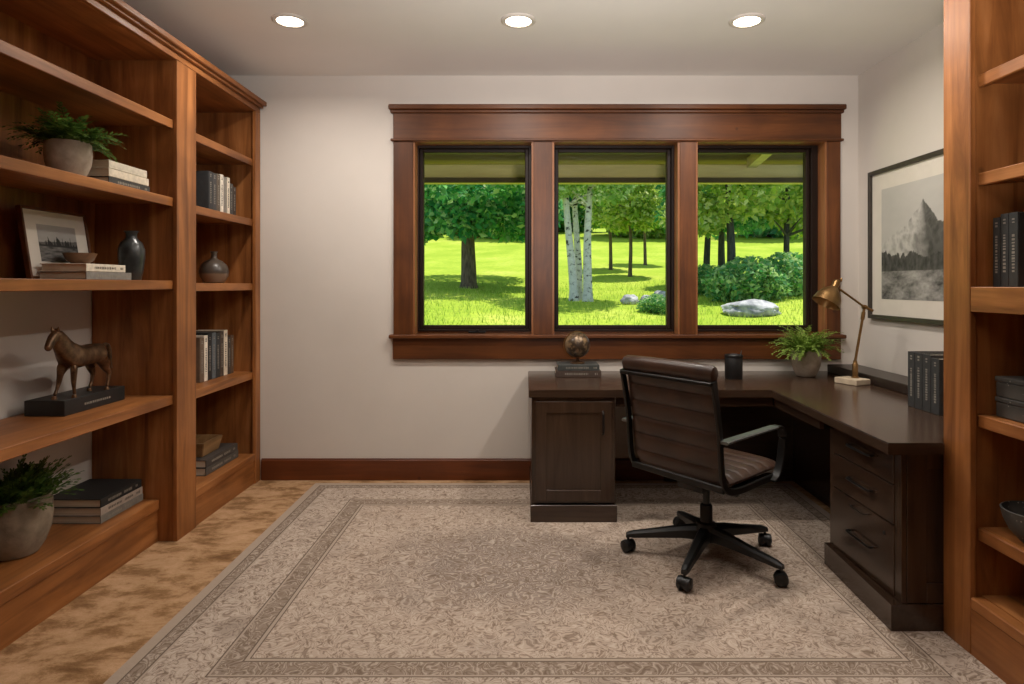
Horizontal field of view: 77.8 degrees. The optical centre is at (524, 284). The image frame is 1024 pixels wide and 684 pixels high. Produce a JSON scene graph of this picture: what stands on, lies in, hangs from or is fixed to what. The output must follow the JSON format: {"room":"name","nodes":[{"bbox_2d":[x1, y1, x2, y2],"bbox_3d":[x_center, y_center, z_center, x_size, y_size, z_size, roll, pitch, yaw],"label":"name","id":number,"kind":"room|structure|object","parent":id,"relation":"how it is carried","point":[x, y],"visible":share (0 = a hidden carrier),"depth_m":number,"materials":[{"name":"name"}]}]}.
{"room":"office","nodes":[
{"label":"office","id":0,"kind":"room"},
{"bbox_2d":[0,290,91,494],"bbox_3d":[-2.345,-0.050,1.500,0.220,2.740,6.040,0,0,0],"label":"wall","id":1,"kind":"structure","parent":0,"point":[27,371],"depth_m":2.92,"materials":[{"name":"paint"}]},
{"bbox_2d":[0,480,829,683],"bbox_3d":[0.013,1.380,1.500,4.935,0.120,6.040,0,0,0],"label":"floor","id":2,"kind":"structure","parent":0,"point":[87,640],"depth_m":2.70,"materials":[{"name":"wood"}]},
{"bbox_2d":[0,0,266,650],"bbox_3d":[-1.988,0.042,2.809,0.486,2.556,2.958,0,0,0],"label":"bookcase","id":3,"kind":"object","parent":2,"relation":"on","point":[181,115],"visible":0.96,"depth_m":3.27,"materials":[{"name":"brown wood"}]},
{"bbox_2d":[0,454,83,560],"bbox_3d":[-2.075,0.907,2.587,0.425,0.391,0.517,0,0,11],"label":"potted plant","id":4,"kind":"object","parent":3,"relation":"on","point":[26,494],"visible":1,"depth_m":2.55,"materials":[{"name":"green plant"}]},
{"bbox_2d":[15,205,93,278],"bbox_3d":[-2.138,-0.181,2.860,0.138,0.314,0.400,0,0,0],"label":"framed photo","id":5,"kind":"object","parent":3,"relation":"on","point":[45,234],"visible":0.85,"depth_m":2.80,"materials":[{"name":"brown wood"}]},
{"bbox_2d":[36,224,77,262],"bbox_3d":[-2.103,-0.184,2.860,0.026,0.163,0.236,0,0,0],"label":"print","id":6,"kind":"object","parent":5,"relation":"attached to","point":[52,240],"depth_m":2.84},
{"bbox_2d":[2,101,128,175],"bbox_3d":[-1.960,-0.596,2.698,0.386,0.292,0.442,0,0,41],"label":"potted fern","id":7,"kind":"object","parent":3,"relation":"on","point":[66,147],"visible":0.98,"depth_m":2.63,"materials":[{"name":"green plant"}]},
{"bbox_2d":[43,138,92,175],"bbox_3d":[-1.945,-0.528,2.700,0.174,0.155,0.174,0,0,0],"label":"pot","id":8,"kind":"object","parent":7,"relation":"attached to","point":[73,155],"depth_m":2.64,"materials":[{"name":"ceramic"}]},
{"bbox_2d":[24,326,124,415],"bbox_3d":[-2.066,0.373,2.904,0.191,0.390,0.487,0,0,0],"label":"horse sculpture","id":9,"kind":"object","parent":3,"relation":"on","point":[68,354],"visible":1,"depth_m":2.81,"materials":[{"name":"metal"}]},
{"bbox_2d":[39,272,130,279],"bbox_3d":[-1.973,-0.041,2.855,0.210,0.034,0.310,0,0,0],"label":"book","id":10,"kind":"object","parent":3,"relation":"on","point":[43,275],"visible":0.91,"depth_m":2.71,"materials":[{"name":"paper"}]},
{"bbox_2d":[40,263,124,272],"bbox_3d":[-1.968,-0.075,2.833,0.200,0.034,0.265,0,0,0],"label":"book","id":11,"kind":"object","parent":10,"relation":"on","point":[47,267],"visible":0.99,"depth_m":2.71,"materials":[{"name":"paper"}]},
{"bbox_2d":[62,253,96,263],"bbox_3d":[-2.000,-0.118,2.850,0.132,0.050,0.132,0,0,0],"label":"wooden bowl","id":12,"kind":"object","parent":11,"relation":"on","point":[88,258],"visible":0.79,"depth_m":2.81,"materials":[{"name":"brown wood"}]},
{"bbox_2d":[52,493,142,523],"bbox_3d":[-2.092,1.085,3.087,0.270,0.036,0.325,0,0,0],"label":"book","id":13,"kind":"object","parent":3,"relation":"on","point":[56,519],"visible":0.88,"depth_m":2.93,"materials":[{"name":"paper"}]},
{"bbox_2d":[53,486,142,515],"bbox_3d":[-2.089,1.048,3.085,0.265,0.036,0.320,0,0,0],"label":"book","id":14,"kind":"object","parent":13,"relation":"on","point":[57,511],"visible":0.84,"depth_m":2.93,"materials":[{"name":"paper"}]},
{"bbox_2d":[53,479,141,507],"bbox_3d":[-2.089,1.010,3.081,0.265,0.040,0.312,0,0,0],"label":"book","id":15,"kind":"object","parent":14,"relation":"on","point":[97,493],"visible":0.94,"depth_m":3.02,"materials":[{"name":"paper"}]},
{"bbox_2d":[87,176,149,191],"bbox_3d":[-1.972,-0.469,2.985,0.230,0.036,0.310,0,0,0],"label":"book","id":16,"kind":"object","parent":3,"relation":"on","point":[105,178],"visible":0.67,"depth_m":2.92,"materials":[{"name":"paper"}]},
{"bbox_2d":[87,168,148,185],"bbox_3d":[-1.970,-0.505,2.980,0.225,0.036,0.300,0,0,0],"label":"book","id":17,"kind":"object","parent":16,"relation":"on","point":[110,172],"visible":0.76,"depth_m":2.90,"materials":[{"name":"paper"}]},
{"bbox_2d":[91,160,146,177],"bbox_3d":[-1.964,-0.542,2.973,0.215,0.036,0.285,0,0,0],"label":"book","id":18,"kind":"object","parent":17,"relation":"on","point":[114,165],"visible":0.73,"depth_m":2.90,"materials":[{"name":"paper"}]},
{"bbox_2d":[117,230,144,279],"bbox_3d":[-1.918,-0.143,3.090,0.116,0.240,0.116,0,0,0],"label":"vase","id":19,"kind":"object","parent":3,"relation":"on","point":[130,251],"visible":0.89,"depth_m":3.05,"materials":[{"name":"black ceramic"}]},
{"bbox_2d":[196,337,203,382],"bbox_3d":[-2.020,0.447,3.780,0.190,0.265,0.050,0,0,0],"label":"book","id":20,"kind":"object","parent":3,"relation":"on","point":[199,340],"visible":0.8,"depth_m":3.76,"materials":[{"name":"paper"}]},
{"bbox_2d":[196,335,207,380],"bbox_3d":[-2.020,0.442,3.827,0.190,0.275,0.042,0,0,0],"label":"book","id":21,"kind":"object","parent":3,"relation":"on","point":[204,336],"visible":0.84,"depth_m":3.83,"materials":[{"name":"paper"}]},
{"bbox_2d":[196,333,211,379],"bbox_3d":[-2.020,0.437,3.874,0.190,0.285,0.050,0,0,0],"label":"book","id":22,"kind":"object","parent":3,"relation":"on","point":[208,334],"visible":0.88,"depth_m":3.87,"materials":[{"name":"paper"}]},
{"bbox_2d":[196,171,212,209],"bbox_3d":[-1.947,-0.556,3.757,0.170,0.235,0.045,0,0,0],"label":"book","id":23,"kind":"object","parent":3,"relation":"on","point":[204,179],"visible":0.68,"depth_m":3.73,"materials":[{"name":"paper"}]},
{"bbox_2d":[196,332,215,378],"bbox_3d":[-2.020,0.437,3.926,0.190,0.285,0.050,0,0,0],"label":"book","id":24,"kind":"object","parent":3,"relation":"on","point":[213,333],"visible":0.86,"depth_m":3.93,"materials":[{"name":"paper"}]},
{"bbox_2d":[196,331,223,376],"bbox_3d":[-2.020,0.437,4.029,0.190,0.285,0.048,0,0,0],"label":"book","id":25,"kind":"object","parent":3,"relation":"on","point":[221,332],"visible":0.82,"depth_m":4.03,"materials":[{"name":"paper"}]},
{"bbox_2d":[196,330,227,374],"bbox_3d":[-2.020,0.434,4.079,0.190,0.290,0.050,0,0,0],"label":"book","id":26,"kind":"object","parent":3,"relation":"on","point":[225,331],"visible":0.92,"depth_m":4.07,"materials":[{"name":"paper"}]},
{"bbox_2d":[199,251,228,282],"bbox_3d":[-1.950,-0.111,3.975,0.172,0.199,0.172,0,0,0],"label":"bottle vase","id":27,"kind":"object","parent":3,"relation":"on","point":[213,270],"visible":0.94,"depth_m":3.92,"materials":[{"name":"ceramic"}]},
{"bbox_2d":[213,173,216,210],"bbox_3d":[-1.947,-0.554,3.805,0.170,0.232,0.047,0,0,0],"label":"book","id":28,"kind":"object","parent":3,"relation":"on","point":[214,174],"visible":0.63,"depth_m":3.80,"materials":[{"name":"paper"}]},
{"bbox_2d":[196,450,237,475],"bbox_3d":[-2.003,1.097,3.922,0.270,0.046,0.420,0,0,0],"label":"book","id":29,"kind":"object","parent":3,"relation":"on","point":[199,471],"visible":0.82,"depth_m":3.84,"materials":[{"name":"paper"}]},
{"bbox_2d":[196,443,237,467],"bbox_3d":[-2.000,1.050,3.917,0.265,0.046,0.410,0,0,0],"label":"book","id":30,"kind":"object","parent":29,"relation":"on","point":[225,449],"visible":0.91,"depth_m":3.86,"materials":[{"name":"paper"}]},
{"bbox_2d":[196,434,222,456],"bbox_3d":[-2.000,0.984,3.875,0.193,0.085,0.243,0,0,0],"label":"wooden box","id":31,"kind":"object","parent":30,"relation":"on","point":[206,444],"visible":0.55,"depth_m":3.89,"materials":[{"name":"brown wood"}]},
{"bbox_2d":[215,173,219,210],"bbox_3d":[-1.947,-0.556,3.853,0.170,0.236,0.045,0,0,0],"label":"book","id":32,"kind":"object","parent":3,"relation":"on","point":[218,175],"visible":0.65,"depth_m":3.85,"materials":[{"name":"paper"}]},
{"bbox_2d":[216,332,219,377],"bbox_3d":[-2.020,0.440,3.978,0.190,0.280,0.052,0,0,0],"label":"book","id":33,"kind":"object","parent":3,"relation":"on","point":[217,333],"visible":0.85,"depth_m":3.98,"materials":[{"name":"paper"}]},
{"bbox_2d":[220,174,222,211],"bbox_3d":[-1.947,-0.558,3.897,0.170,0.240,0.040,0,0,0],"label":"book","id":34,"kind":"object","parent":3,"relation":"on","point":[221,175],"visible":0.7,"depth_m":3.89,"materials":[{"name":"paper"}]},
{"bbox_2d":[223,177,226,212],"bbox_3d":[-1.947,-0.554,3.941,0.170,0.232,0.045,0,0,0],"label":"book","id":35,"kind":"object","parent":3,"relation":"on","point":[224,178],"visible":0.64,"depth_m":3.94,"materials":[{"name":"paper"}]},
{"bbox_2d":[226,177,229,213],"bbox_3d":[-1.947,-0.556,3.982,0.170,0.236,0.036,0,0,0],"label":"book","id":36,"kind":"object","parent":3,"relation":"on","point":[228,179],"visible":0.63,"depth_m":3.98,"materials":[{"name":"paper"}]},
{"bbox_2d":[228,337,230,373],"bbox_3d":[-2.020,0.460,4.128,0.190,0.240,0.045,0,0,0],"label":"book","id":37,"kind":"object","parent":3,"relation":"on","point":[229,338],"visible":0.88,"depth_m":4.13,"materials":[{"name":"paper"}]},
{"bbox_2d":[228,335,233,372],"bbox_3d":[-2.020,0.455,4.172,0.190,0.250,0.040,0,0,0],"label":"book","id":38,"kind":"object","parent":3,"relation":"on","point":[231,336],"visible":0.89,"depth_m":4.17,"materials":[{"name":"paper"}]},
{"bbox_2d":[230,183,232,213],"bbox_3d":[-1.947,-0.541,4.023,0.170,0.205,0.042,0,0,0],"label":"book","id":39,"kind":"object","parent":3,"relation":"on","point":[231,185],"visible":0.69,"depth_m":4.02,"materials":[{"name":"paper"}]},
{"bbox_2d":[233,187,235,214],"bbox_3d":[-1.947,-0.533,4.066,0.170,0.190,0.040,0,0,0],"label":"book","id":40,"kind":"object","parent":3,"relation":"on","point":[234,188],"visible":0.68,"depth_m":4.06,"materials":[{"name":"paper"}]},
{"bbox_2d":[103,483,1005,683],"bbox_3d":[0.180,1.315,2.998,3.140,0.008,2.397,0,0,0],"label":"area rug","id":41,"kind":"object","parent":2,"relation":"on","point":[353,583],"visible":0.79,"depth_m":2.61,"materials":[{"name":"beige carpet"}]},
{"bbox_2d":[529,398,616,521],"bbox_3d":[0.270,0.968,3.868,0.479,0.686,0.800,0,0,0],"label":"base cabinet","id":42,"kind":"object","parent":41,"relation":"on","point":[572,466],"visible":0.98,"depth_m":3.51,"materials":[{"name":"brown wood"}]},
{"bbox_2d":[528,371,943,507],"bbox_3d":[1.136,0.944,3.302,2.232,0.728,1.954,0,0,0],"label":"desk","id":43,"kind":"object","parent":42,"relation":"on","point":[881,418],"visible":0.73,"depth_m":3.54,"materials":[{"name":"brown wood"}]},
{"bbox_2d":[554,367,600,376],"bbox_3d":[0.337,0.559,4.085,0.285,0.040,0.200,0,0,0],"label":"book","id":44,"kind":"object","parent":43,"relation":"on","point":[557,373],"visible":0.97,"depth_m":3.98,"materials":[{"name":"paper"}]},
{"bbox_2d":[556,361,598,370],"bbox_3d":[0.337,0.521,4.077,0.262,0.036,0.185,0,0,0],"label":"book","id":45,"kind":"object","parent":44,"relation":"on","point":[561,365],"visible":0.98,"depth_m":3.98,"materials":[{"name":"paper"}]},
{"bbox_2d":[563,331,589,363],"bbox_3d":[0.337,0.398,4.070,0.163,0.209,0.162,0,0,28],"label":"desk globe","id":46,"kind":"object","parent":45,"relation":"on","point":[577,344],"visible":1,"depth_m":4.02,"materials":[{"name":"gold metal"}]},
{"bbox_2d":[724,354,742,379],"bbox_3d":[1.290,0.505,3.920,0.110,0.150,0.110,0,0,0],"label":"pencil cup","id":47,"kind":"object","parent":43,"relation":"on","point":[733,362],"visible":1,"depth_m":3.88,"materials":[{"name":"black plastic"}]},
{"bbox_2d":[766,322,844,376],"bbox_3d":[1.785,0.411,4.034,0.458,0.337,0.527,0,0,16],"label":"potted fern","id":48,"kind":"object","parent":43,"relation":"on","point":[805,349],"visible":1,"depth_m":3.97,"materials":[{"name":"green plant"}]},
{"bbox_2d":[791,350,820,376],"bbox_3d":[1.790,0.497,4.040,0.180,0.165,0.180,0,0,0],"label":"pot","id":49,"kind":"object","parent":48,"relation":"attached to","point":[810,364],"depth_m":3.97,"materials":[{"name":"ceramic"}]},
{"bbox_2d":[812,278,873,385],"bbox_3d":[1.871,0.269,3.724,0.355,0.622,0.182,0,0,0],"label":"desk lamp","id":50,"kind":"object","parent":43,"relation":"on","point":[829,297],"visible":1,"depth_m":3.72,"materials":[{"name":"metal"}]},
{"bbox_2d":[851,360,858,377],"bbox_3d":[1.945,0.495,3.735,0.044,0.101,0.044,0,0,0],"label":"socket","id":51,"kind":"object","parent":50,"relation":"attached to","point":[854,365],"depth_m":3.72,"materials":[{"name":"gold metal"}]},
{"bbox_2d":[827,364,907,394],"bbox_3d":[2.116,0.554,3.790,0.197,0.052,0.890,0,0,0],"label":"backsplash","id":52,"kind":"structure","parent":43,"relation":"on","point":[888,380],"depth_m":3.70,"materials":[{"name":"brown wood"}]},
{"bbox_2d":[908,351,943,407],"bbox_3d":[1.943,0.449,3.018,0.210,0.262,0.054,0,0,0],"label":"book","id":53,"kind":"object","parent":43,"relation":"on","point":[911,354],"visible":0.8,"depth_m":3.02,"materials":[{"name":"paper"}]},
{"bbox_2d":[915,352,943,409],"bbox_3d":[1.943,0.449,2.962,0.210,0.262,0.054,0,0,0],"label":"book","id":54,"kind":"object","parent":43,"relation":"on","point":[918,355],"visible":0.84,"depth_m":2.96,"materials":[{"name":"paper"}]},
{"bbox_2d":[923,354,943,412],"bbox_3d":[1.945,0.449,2.903,0.215,0.262,0.060,0,0,0],"label":"book","id":55,"kind":"object","parent":43,"relation":"on","point":[926,357],"visible":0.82,"depth_m":2.90,"materials":[{"name":"paper"}]},
{"bbox_2d":[931,358,943,415],"bbox_3d":[1.945,0.455,2.842,0.215,0.250,0.058,0,0,0],"label":"book","id":56,"kind":"object","parent":43,"relation":"on","point":[937,364],"visible":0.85,"depth_m":2.83,"materials":[{"name":"paper"}]},
{"bbox_2d":[620,355,788,591],"bbox_3d":[0.894,0.822,3.028,0.766,0.977,0.757,0,0,-37],"label":"office chair","id":57,"kind":"object","parent":41,"relation":"on","point":[675,415],"visible":1,"depth_m":2.88,"materials":[{"name":"brown leather"}]},
{"bbox_2d":[824,426,943,630],"bbox_3d":[1.818,0.968,2.693,0.864,0.686,0.586,0,0,0],"label":"base cabinet","id":58,"kind":"object","parent":41,"relation":"on","point":[886,544],"visible":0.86,"depth_m":2.48,"materials":[{"name":"brown wood"}]},
{"bbox_2d":[944,0,1023,683],"bbox_3d":[1.895,0.037,1.448,0.721,2.547,1.935,0,0,0],"label":"bookcase","id":59,"kind":"object","parent":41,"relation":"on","point":[984,39],"visible":1,"depth_m":2.26,"materials":[{"name":"brown wood"}]},
{"bbox_2d":[993,217,1000,286],"bbox_3d":[1.750,-0.115,2.226,0.190,0.243,0.034,0,0,0],"label":"book","id":60,"kind":"object","parent":59,"relation":"on","point":[996,221],"visible":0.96,"depth_m":2.22,"materials":[{"name":"paper"}]},
{"bbox_2d":[1001,213,1008,286],"bbox_3d":[1.750,-0.120,2.189,0.190,0.253,0.037,0,0,0],"label":"book","id":61,"kind":"object","parent":59,"relation":"on","point":[1004,217],"visible":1,"depth_m":2.18,"materials":[{"name":"paper"}]},
{"bbox_2d":[995,396,1023,422],"bbox_3d":[1.770,0.426,2.093,0.226,0.070,0.292,0,0,0],"label":"storage box","id":62,"kind":"object","parent":59,"relation":"on","point":[1007,408],"visible":1,"depth_m":2.17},
{"bbox_2d":[995,376,1023,401],"bbox_3d":[1.770,0.355,2.093,0.226,0.070,0.292,0,0,0],"label":"storage box","id":63,"kind":"object","parent":62,"relation":"on","point":[1011,387],"visible":1,"depth_m":2.17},
{"bbox_2d":[999,501,1023,542],"bbox_3d":[1.715,0.809,2.120,0.206,0.109,0.206,0,0,0],"label":"stoneware bowl","id":64,"kind":"object","parent":59,"relation":"on","point":[1012,512],"visible":1,"depth_m":2.13,"materials":[{"name":"grey ceramic"}]},
{"bbox_2d":[1009,212,1023,286],"bbox_3d":[1.750,-0.120,2.149,0.190,0.253,0.040,0,0,0],"label":"book","id":65,"kind":"object","parent":59,"relation":"on","point":[1016,219],"visible":1,"depth_m":2.13,"materials":[{"name":"paper"}]},
{"bbox_2d":[122,0,943,75],"bbox_3d":[0.013,-1.495,1.500,4.935,0.150,6.040,0,0,0],"label":"ceiling","id":66,"kind":"structure","parent":0,"point":[238,37],"depth_m":3.62,"materials":[{"name":"paint"}]},
{"bbox_2d":[271,13,308,28],"bbox_3d":[-1.260,-1.414,3.400,0.188,0.010,0.188,0,0,0],"label":"recessed light","id":67,"kind":"object","parent":66,"relation":"in","point":[287,20],"visible":1,"depth_m":3.38,"materials":[{"name":"white"}]},
{"bbox_2d":[501,13,535,28],"bbox_3d":[-0.035,-1.414,3.400,0.188,0.010,0.188,0,0,0],"label":"recessed light","id":68,"kind":"object","parent":66,"relation":"in","point":[513,20],"visible":1,"depth_m":3.38,"materials":[{"name":"white"}]},
{"bbox_2d":[728,13,765,28],"bbox_3d":[1.190,-1.414,3.400,0.188,0.010,0.188,0,0,0],"label":"recessed light","id":69,"kind":"object","parent":66,"relation":"in","point":[748,20],"visible":1,"depth_m":3.38,"materials":[{"name":"white"}]},
{"bbox_2d":[230,76,857,479],"bbox_3d":[0.013,-0.050,4.410,4.495,2.740,0.220,0,0,0],"label":"wall","id":70,"kind":"structure","parent":0,"point":[332,385],"depth_m":4.30,"materials":[{"name":"paint"}]},
{"bbox_2d":[393,141,412,333],"bbox_3d":[-0.823,-0.318,4.289,0.131,1.304,0.022,0,0,0],"label":"trim","id":71,"kind":"structure","parent":70,"relation":"attached to","point":[402,150],"depth_m":4.28,"materials":[{"name":"brown wood"}]},
{"bbox_2d":[261,458,663,479],"bbox_3d":[0.237,1.247,4.291,4.045,0.146,0.018,0,0,0],"label":"baseboard","id":72,"kind":"structure","parent":70,"relation":"attached to","point":[271,468],"depth_m":4.28,"materials":[{"name":"brown wood"}]},
{"bbox_2d":[413,141,533,333],"bbox_3d":[-0.349,-0.323,4.393,0.814,1.313,0.215,0,0,0],"label":"window","id":73,"kind":"structure","parent":70,"relation":"in","point":[420,148],"depth_m":4.39,"materials":[{"name":"brown wood"}]},
{"bbox_2d":[534,141,551,333],"bbox_3d":[0.120,-0.318,4.289,0.125,1.304,0.022,0,0,0],"label":"trim","id":74,"kind":"structure","parent":70,"relation":"attached to","point":[542,150],"depth_m":4.28,"materials":[{"name":"brown wood"}]},
{"bbox_2d":[425,154,802,183],"bbox_3d":[1.000,-1.289,5.636,12.000,0.582,2.228,0,0,0],"label":"porch roof","id":75,"kind":"structure","parent":70,"relation":"attached to","point":[439,168],"depth_m":6.20,"materials":[{"name":"paint"}]},
{"bbox_2d":[552,141,679,333],"bbox_3d":[0.615,-0.323,4.393,0.862,1.313,0.215,0,0,0],"label":"window","id":76,"kind":"structure","parent":70,"relation":"in","point":[671,149],"depth_m":4.39,"materials":[{"name":"brown wood"}]},
{"bbox_2d":[393,339,840,358],"bbox_3d":[0.620,0.431,4.288,3.024,0.142,0.024,0,0,0],"label":"trim","id":77,"kind":"structure","parent":70,"relation":"attached to","point":[402,348],"depth_m":4.28,"materials":[{"name":"brown wood"}]},
{"bbox_2d":[388,104,846,141],"bbox_3d":[0.620,-1.091,4.270,3.068,0.242,0.060,0,0,0],"label":"trim","id":78,"kind":"structure","parent":70,"relation":"attached to","point":[411,122],"depth_m":4.27,"materials":[{"name":"brown wood"}]},
{"bbox_2d":[389,333,846,338],"bbox_3d":[0.622,0.347,4.325,3.073,0.026,0.150,0,0,0],"label":"trim","id":79,"kind":"structure","parent":70,"relation":"attached to","point":[418,335],"depth_m":4.25,"materials":[{"name":"brown wood"}]},
{"bbox_2d":[680,141,695,333],"bbox_3d":[1.099,-0.318,4.289,0.107,1.304,0.022,0,0,0],"label":"trim","id":80,"kind":"structure","parent":70,"relation":"attached to","point":[687,148],"depth_m":4.28,"materials":[{"name":"brown wood"}]},
{"bbox_2d":[696,141,826,333],"bbox_3d":[1.597,-0.323,4.393,0.886,1.313,0.215,0,0,0],"label":"window","id":81,"kind":"structure","parent":70,"relation":"in","point":[814,153],"depth_m":4.38,"materials":[{"name":"brown wood"}]},
{"bbox_2d":[827,141,840,333],"bbox_3d":[2.085,-0.318,4.289,0.090,1.304,0.022,0,0,0],"label":"trim","id":82,"kind":"structure","parent":70,"relation":"attached to","point":[833,147],"depth_m":4.28,"materials":[{"name":"brown wood"}]},
{"bbox_2d":[858,22,943,375],"bbox_3d":[2.370,-0.050,1.500,0.220,2.740,6.040,0,0,0],"label":"wall","id":83,"kind":"structure","parent":0,"point":[901,97],"depth_m":3.86,"materials":[{"name":"paint"}]},
{"bbox_2d":[868,148,943,324],"bbox_3d":[2.244,-0.258,3.594,0.028,0.945,1.068,0,0,0],"label":"framed picture","id":84,"kind":"object","parent":83,"relation":"attached to","point":[906,198],"visible":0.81,"depth_m":3.72},
{"bbox_2d":[882,173,943,300],"bbox_3d":[2.247,-0.256,3.595,0.001,0.688,0.801,0,0,0],"label":"print","id":85,"kind":"object","parent":84,"relation":"attached to","point":[912,212],"depth_m":3.66},
{"label":"outside","id":86,"kind":"structure","parent":0,"visible":0},
{"bbox_2d":[425,228,802,324],"bbox_3d":[5.000,-2.459,36.540,70.000,8.211,64.000,0,0,0],"label":"ground","id":87,"kind":"structure","parent":86,"point":[502,262],"depth_m":18.80,"materials":[{"name":"green plant"}]},
{"bbox_2d":[425,184,563,288],"bbox_3d":[-1.354,-2.397,16.318,4.925,5.207,7.846,0,0,0],"label":"broad tree","id":88,"kind":"object","parent":87,"relation":"on","point":[466,212],"visible":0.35,"depth_m":14.66,"materials":[{"name":"green plant"}]},
{"bbox_2d":[558,194,599,231],"bbox_3d":[3.036,-7.118,42.004,6.309,7.900,6.234,0,0,-1],"label":"tree","id":89,"kind":"object","parent":87,"relation":"on","point":[581,213],"visible":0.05,"depth_m":40.54,"materials":[{"name":"green plant"}]},
{"bbox_2d":[521,184,637,301],"bbox_3d":[1.084,-1.609,12.488,2.757,4.099,2.671,0,0,0],"label":"clump","id":90,"kind":"object","parent":87,"relation":"on","point":[580,288],"visible":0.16,"depth_m":12.42,"materials":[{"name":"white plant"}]},
{"bbox_2d":[580,185,640,269],"bbox_3d":[2.726,-2.399,20.303,2.001,4.068,1.965,0,0,-22],"label":"young tree","id":91,"kind":"object","parent":87,"relation":"on","point":[597,213],"visible":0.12,"depth_m":19.87,"materials":[{"name":"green plant"}]},
{"bbox_2d":[596,184,662,276],"bbox_3d":[3.021,-2.157,18.191,1.965,4.067,2.001,0,0,2],"label":"young tree","id":92,"kind":"object","parent":87,"relation":"on","point":[642,208],"visible":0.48,"depth_m":17.79,"materials":[{"name":"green plant"}]},
{"bbox_2d":[620,294,638,304],"bbox_3d":[1.981,0.276,11.997,0.333,0.198,0.311,0,0,21],"label":"rock","id":93,"kind":"object","parent":87,"relation":"on","point":[626,299],"visible":0.79,"depth_m":11.88,"materials":[{"name":"grey stone"}]},
{"bbox_2d":[606,201,664,238],"bbox_3d":[6.613,-6.332,35.989,6.266,7.966,6.359,0,0,23],"label":"tree","id":94,"kind":"object","parent":87,"relation":"on","point":[657,233],"visible":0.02,"depth_m":35.17,"materials":[{"name":"green plant"}]},
{"bbox_2d":[636,293,664,313],"bbox_3d":[2.252,0.338,10.903,0.714,0.398,0.478,0,0,34],"label":"bush","id":95,"kind":"object","parent":87,"relation":"on","point":[653,303],"visible":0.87,"depth_m":10.81,"materials":[{"name":"green plant"}]},
{"bbox_2d":[638,197,664,264],"bbox_3d":[4.251,-2.611,22.396,2.001,4.066,1.965,0,0,-19],"label":"young tree","id":96,"kind":"object","parent":87,"relation":"on","point":[662,208],"visible":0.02,"depth_m":22.36,"materials":[{"name":"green plant"}]},
{"bbox_2d":[653,290,664,297],"bbox_3d":[2.727,0.207,12.702,0.383,0.204,0.333,0,0,0],"label":"rock","id":97,"kind":"object","parent":87,"relation":"on","point":[659,292],"visible":0.22,"depth_m":12.60,"materials":[{"name":"grey stone"}]},
{"bbox_2d":[698,264,721,294],"bbox_3d":[3.799,-0.072,13.305,0.911,0.759,1.359,0,0,-41],"label":"bush","id":98,"kind":"object","parent":87,"relation":"on","point":[701,269],"visible":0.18,"depth_m":13.11,"materials":[{"name":"green plant"}]},
{"bbox_2d":[654,184,773,265],"bbox_3d":[4.513,-2.014,15.374,2.746,4.354,2.536,0,0,34],"label":"shade tree","id":99,"kind":"object","parent":87,"relation":"on","point":[747,225],"visible":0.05,"depth_m":15.32,"materials":[{"name":"green plant"}]},
{"bbox_2d":[657,184,791,261],"bbox_3d":[4.273,-1.838,13.112,2.556,4.346,2.523,0,0,-41],"label":"shade tree","id":100,"kind":"object","parent":87,"relation":"on","point":[720,211],"visible":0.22,"depth_m":12.69,"materials":[{"name":"green plant"}]},
{"bbox_2d":[702,190,753,265],"bbox_3d":[5.625,-2.222,18.031,2.499,4.358,2.806,0,0,31],"label":"shade tree","id":101,"kind":"object","parent":87,"relation":"on","point":[721,237],"visible":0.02,"depth_m":17.85,"materials":[{"name":"green plant"}]},
{"bbox_2d":[700,255,792,302],"bbox_3d":[4.226,-0.072,11.995,1.784,0.996,1.195,0,0,-17],"label":"bush","id":102,"kind":"object","parent":87,"relation":"on","point":[730,278],"visible":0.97,"depth_m":11.77,"materials":[{"name":"green plant"}]},
{"bbox_2d":[721,299,781,316],"bbox_3d":[3.788,0.380,10.597,0.971,0.292,0.620,0,0,0],"label":"boulder","id":103,"kind":"object","parent":87,"relation":"on","point":[756,307],"visible":0.92,"depth_m":10.37,"materials":[{"name":"grey stone"}]},
{"bbox_2d":[737,184,802,266],"bbox_3d":[6.140,-1.958,14.684,2.523,4.342,2.556,0,0,7],"label":"shade tree","id":104,"kind":"object","parent":87,"relation":"on","point":[788,217],"visible":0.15,"depth_m":14.61,"materials":[{"name":"green plant"}]},
{"bbox_2d":[739,186,801,237],"bbox_3d":[13.977,-6.298,35.972,6.309,7.900,6.234,0,0,-44],"label":"tree","id":105,"kind":"object","parent":87,"relation":"on","point":[769,232],"visible":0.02,"depth_m":35.04,"materials":[{"name":"green plant"}]},
{"bbox_2d":[749,251,802,296],"bbox_3d":[5.194,-0.158,12.597,1.869,1.044,1.252,0,0,-34],"label":"bush","id":106,"kind":"object","parent":87,"relation":"on","point":[793,268],"visible":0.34,"depth_m":12.27,"materials":[{"name":"green plant"}]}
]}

